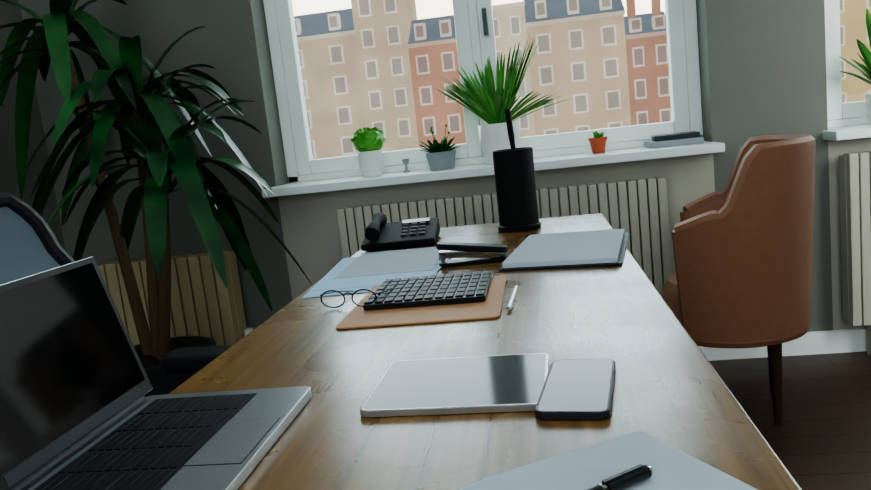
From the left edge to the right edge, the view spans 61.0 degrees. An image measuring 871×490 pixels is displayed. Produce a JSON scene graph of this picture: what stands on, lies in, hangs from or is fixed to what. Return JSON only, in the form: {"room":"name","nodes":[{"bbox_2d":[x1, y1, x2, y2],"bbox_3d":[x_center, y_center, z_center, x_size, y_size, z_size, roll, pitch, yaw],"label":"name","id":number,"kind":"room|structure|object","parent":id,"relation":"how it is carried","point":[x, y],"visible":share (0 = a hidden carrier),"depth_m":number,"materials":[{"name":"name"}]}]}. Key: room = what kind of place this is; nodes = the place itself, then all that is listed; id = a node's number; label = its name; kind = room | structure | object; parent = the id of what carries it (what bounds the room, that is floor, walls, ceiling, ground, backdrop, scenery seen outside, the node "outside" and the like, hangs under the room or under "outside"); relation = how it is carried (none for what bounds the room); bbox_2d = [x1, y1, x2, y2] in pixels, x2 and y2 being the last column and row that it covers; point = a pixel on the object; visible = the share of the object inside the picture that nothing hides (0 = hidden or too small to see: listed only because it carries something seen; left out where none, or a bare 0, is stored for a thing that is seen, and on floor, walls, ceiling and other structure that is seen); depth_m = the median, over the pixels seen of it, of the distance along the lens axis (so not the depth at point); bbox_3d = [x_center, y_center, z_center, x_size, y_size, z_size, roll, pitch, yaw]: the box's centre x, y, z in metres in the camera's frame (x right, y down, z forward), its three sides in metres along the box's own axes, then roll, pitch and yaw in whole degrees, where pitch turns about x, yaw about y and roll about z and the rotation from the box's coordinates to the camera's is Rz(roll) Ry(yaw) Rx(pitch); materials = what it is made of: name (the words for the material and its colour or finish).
{"room":"office","nodes":[
{"label":"office","id":0,"kind":"room"},
{"bbox_2d":[0,0,65,250],"bbox_3d":[-2.119,-0.201,0.567,0.100,2.750,6.020,-5,9,8],"label":"wall","id":1,"kind":"structure","parent":0,"point":[10,13],"depth_m":3.07,"materials":[{"name":"paint"}]},
{"bbox_2d":[19,0,870,331],"bbox_3d":[0.887,-0.903,2.965,5.250,2.750,0.320,-5,9,8],"label":"wall","id":2,"kind":"structure","parent":0,"point":[763,66],"depth_m":3.05,"materials":[{"name":"paint"}]},
{"bbox_2d":[263,0,702,182],"bbox_3d":[0.139,-1.127,3.049,1.770,1.575,0.125,-5,9,8],"label":"window","id":3,"kind":"structure","parent":2,"relation":"in","point":[474,22],"depth_m":3.10,"materials":[{"name":"paint"}]},
{"bbox_2d":[262,141,724,197],"bbox_3d":[0.202,-0.308,3.006,1.805,0.035,0.285,-5,9,8],"label":"sill","id":4,"kind":"structure","parent":2,"relation":"attached to","point":[542,163],"depth_m":2.89,"materials":[{"name":"paint"}]},
{"bbox_2d":[350,127,386,176],"bbox_3d":[-0.273,-0.387,3.064,0.157,0.204,0.132,-5,9,8],"label":"potted plant","id":5,"kind":"object","parent":4,"relation":"on","point":[367,142],"visible":1,"depth_m":3.02,"materials":[{"name":"plant"}]},
{"bbox_2d":[402,158,409,172],"bbox_3d":[-0.123,-0.333,3.094,0.032,0.056,0.032,-5,9,8],"label":"candle","id":6,"kind":"object","parent":4,"relation":"on","point":[405,162],"visible":1,"depth_m":3.09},
{"bbox_2d":[419,124,460,170],"bbox_3d":[0.018,-0.400,3.023,0.176,0.180,0.129,-5,9,8],"label":"plant","id":7,"kind":"object","parent":4,"relation":"on","point":[441,156],"visible":1,"depth_m":2.99,"materials":[{"name":"green plant"}]},
{"bbox_2d":[437,32,567,164],"bbox_3d":[0.267,-0.583,2.947,0.545,0.508,0.214,-5,9,8],"label":"spiky plant","id":8,"kind":"object","parent":4,"relation":"on","point":[488,104],"visible":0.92,"depth_m":2.94,"materials":[{"name":"green plant"}]},
{"bbox_2d":[588,131,606,153],"bbox_3d":[0.648,-0.412,2.947,0.074,0.090,0.074,-5,9,8],"label":"potted plant","id":9,"kind":"object","parent":4,"relation":"on","point":[598,142],"visible":1,"depth_m":2.92,"materials":[{"name":"ceramic"}]},
{"bbox_2d":[644,131,703,147],"bbox_3d":[0.938,-0.416,2.919,0.207,0.044,0.151,-5,9,8],"label":"books","id":10,"kind":"object","parent":4,"relation":"on","point":[675,139],"visible":0.98,"depth_m":2.85,"materials":[{"name":"white paper"}]},
{"bbox_2d":[698,328,866,360],"bbox_3d":[1.023,0.430,3.002,5.220,0.090,0.015,-5,9,8],"label":"baseboard","id":11,"kind":"structure","parent":2,"relation":"attached to","point":[831,341],"depth_m":2.92,"materials":[{"name":"paint"}]},
{"bbox_2d":[822,124,870,140],"bbox_3d":[2.326,-0.492,2.693,1.735,0.035,0.285,-5,9,8],"label":"sill","id":12,"kind":"structure","parent":2,"relation":"attached to","point":[848,132],"depth_m":2.68,"materials":[{"name":"paint"}]},
{"bbox_2d":[839,9,870,123],"bbox_3d":[1.684,-0.666,2.757,0.330,0.424,0.141,-5,9,8],"label":"plant","id":13,"kind":"object","parent":12,"relation":"on","point":[865,52],"visible":1,"depth_m":2.77,"materials":[{"name":"green plant"}]},
{"bbox_2d":[824,0,870,127],"bbox_3d":[2.264,-1.311,2.736,1.700,1.575,0.125,-5,9,8],"label":"window","id":14,"kind":"structure","parent":2,"relation":"in","point":[841,114],"depth_m":2.91,"materials":[{"name":"paint"}]},
{"bbox_2d":[709,351,870,489],"bbox_3d":[0.671,0.970,0.396,5.450,0.100,6.020,-5,9,8],"label":"floor","id":15,"kind":"structure","parent":0,"point":[819,438],"depth_m":2.41,"materials":[{"name":"brown wood"}]},
{"bbox_2d":[0,193,232,376],"bbox_3d":[-0.597,0.398,1.352,0.670,1.004,0.674,-5,9,8],"label":"office chair","id":16,"kind":"object","parent":15,"relation":"on","point":[29,244],"visible":0.21,"depth_m":1.55,"materials":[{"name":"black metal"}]},
{"bbox_2d":[0,0,311,396],"bbox_3d":[-1.080,-0.147,2.592,1.273,1.800,1.184,-5,9,8],"label":"floor plant","id":17,"kind":"object","parent":15,"relation":"on","point":[206,194],"visible":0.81,"depth_m":2.46,"materials":[{"name":"green plant"}]},
{"bbox_2d":[97,251,252,345],"bbox_3d":[-1.085,0.360,3.158,0.630,0.634,0.126,-5,9,8],"label":"radiator","id":18,"kind":"object","parent":15,"relation":"on","point":[205,302],"visible":0.27,"depth_m":3.07,"materials":[{"name":"metal"}]},
{"bbox_2d":[169,213,801,489],"bbox_3d":[0.014,0.541,0.838,0.650,0.750,2.855,-5,9,8],"label":"desk","id":19,"kind":"object","parent":15,"relation":"on","point":[670,388],"visible":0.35,"depth_m":0.85,"materials":[{"name":"brown wood"}]},
{"bbox_2d":[0,256,311,489],"bbox_3d":[-0.289,0.116,0.724,0.246,0.184,0.273,-5,9,8],"label":"laptop","id":20,"kind":"object","parent":19,"relation":"on","point":[79,410],"visible":1,"depth_m":0.73,"materials":[{"name":"metal"}]},
{"bbox_2d":[320,289,393,307],"bbox_3d":[-0.129,0.081,1.321,0.110,0.032,0.122,-3,9,20],"label":"eyeglasses","id":21,"kind":"object","parent":19,"relation":"on","point":[325,293],"visible":0.94,"depth_m":1.27,"materials":[{"name":"black plastic"}]},
{"bbox_2d":[302,247,449,297],"bbox_3d":[-0.109,0.051,1.604,0.287,0.004,0.461,-5,9,8],"label":"paper stack","id":22,"kind":"object","parent":19,"relation":"on","point":[370,271],"visible":0.67,"depth_m":1.58,"materials":[{"name":"white paper"}]},
{"bbox_2d":[361,212,439,250],"bbox_3d":[-0.091,-0.047,1.951,0.190,0.078,0.210,-6,9,4],"label":"desk telephone","id":23,"kind":"object","parent":19,"relation":"on","point":[380,233],"visible":1,"depth_m":1.89,"materials":[{"name":"plastic"}]},
{"bbox_2d":[336,275,506,328],"bbox_3d":[-0.011,0.093,1.264,0.255,0.003,0.300,-5,9,8],"label":"pad","id":24,"kind":"object","parent":19,"relation":"on","point":[490,307],"visible":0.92,"depth_m":1.17,"materials":[{"name":"beige leather"}]},
{"bbox_2d":[363,271,491,310],"bbox_3d":[-0.007,0.078,1.307,0.205,0.013,0.200,-5,9,8],"label":"keyboard","id":25,"kind":"object","parent":24,"relation":"on","point":[444,289],"visible":0.98,"depth_m":1.26,"materials":[{"name":"black plastic"}]},
{"bbox_2d":[360,353,548,416],"bbox_3d":[0.028,0.154,0.829,0.200,0.007,0.171,-5,9,8],"label":"tablet","id":26,"kind":"object","parent":19,"relation":"on","point":[486,384],"visible":0.88,"depth_m":0.81,"materials":[{"name":"silver"}]},
{"bbox_2d":[436,242,508,267],"bbox_3d":[0.079,0.013,1.560,0.152,0.051,0.040,-6,9,3],"label":"stapler","id":27,"kind":"object","parent":19,"relation":"on","point":[476,253],"visible":1,"depth_m":1.54,"materials":[{"name":"black plastic"}]},
{"bbox_2d":[506,286,518,310],"bbox_3d":[0.125,0.086,1.194,0.008,0.008,0.148,-4,9,12],"label":"pen","id":28,"kind":"object","parent":19,"relation":"on","point":[512,298],"visible":0.94,"depth_m":1.18,"materials":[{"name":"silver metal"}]},
{"bbox_2d":[492,109,540,231],"bbox_3d":[0.209,-0.200,1.962,0.116,0.319,0.116,-5,9,8],"label":"pen holder","id":29,"kind":"object","parent":19,"relation":"on","point":[515,182],"visible":1,"depth_m":1.93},
{"bbox_2d":[499,229,628,271],"bbox_3d":[0.285,0.006,1.578,0.235,0.014,0.360,-4,9,17],"label":"notepad","id":30,"kind":"object","parent":19,"relation":"on","point":[595,248],"visible":1,"depth_m":1.50,"materials":[{"name":"paper"}]},
{"bbox_2d":[535,359,615,419],"bbox_3d":[0.150,0.149,0.776,0.072,0.008,0.158,-4,9,16],"label":"smartphone","id":31,"kind":"object","parent":19,"relation":"on","point":[577,389],"visible":0.96,"depth_m":0.75,"materials":[{"name":"black glass"}]},
{"bbox_2d":[461,430,757,489],"bbox_3d":[0.035,0.205,0.470,0.417,0.016,0.224,-10,9,-22],"label":"paper","id":32,"kind":"object","parent":19,"relation":"on","point":[593,465],"visible":0.94,"depth_m":0.57,"materials":[{"name":"paper"}]},
{"bbox_2d":[587,464,652,489],"bbox_3d":[0.084,0.182,0.508,0.180,0.014,0.010,-12,10,-31],"label":"pen","id":33,"kind":"object","parent":32,"relation":"on","point":[625,479],"visible":0.96,"depth_m":0.54,"materials":[{"name":"black plastic"}]},
{"bbox_2d":[336,176,671,297],"bbox_3d":[0.306,0.169,2.968,1.340,0.768,0.090,-5,9,8],"label":"radiator","id":34,"kind":"object","parent":15,"relation":"on","point":[637,210],"visible":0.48,"depth_m":2.84,"materials":[{"name":"metal"}]},
{"bbox_2d":[662,134,815,424],"bbox_3d":[0.999,0.108,2.447,0.481,0.896,0.542,-5,9,8],"label":"tub chair","id":35,"kind":"object","parent":15,"relation":"on","point":[742,242],"visible":0.94,"depth_m":2.22,"materials":[{"name":"leather"}]},
{"bbox_2d":[839,150,870,355],"bbox_3d":[2.276,-0.013,2.676,1.480,0.790,0.090,-5,9,8],"label":"radiator","id":36,"kind":"object","parent":15,"relation":"on","point":[855,190],"visible":1,"depth_m":2.74,"materials":[{"name":"metal"}]},
{"label":"outside","id":37,"kind":"structure","parent":0,"visible":0},
{"bbox_2d":[294,0,870,181],"bbox_3d":[15.504,-8.239,49.206,70.200,23.905,12.250,-5,9,8],"label":"buildings","id":38,"kind":"structure","parent":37,"point":[546,63],"depth_m":50.37}
]}

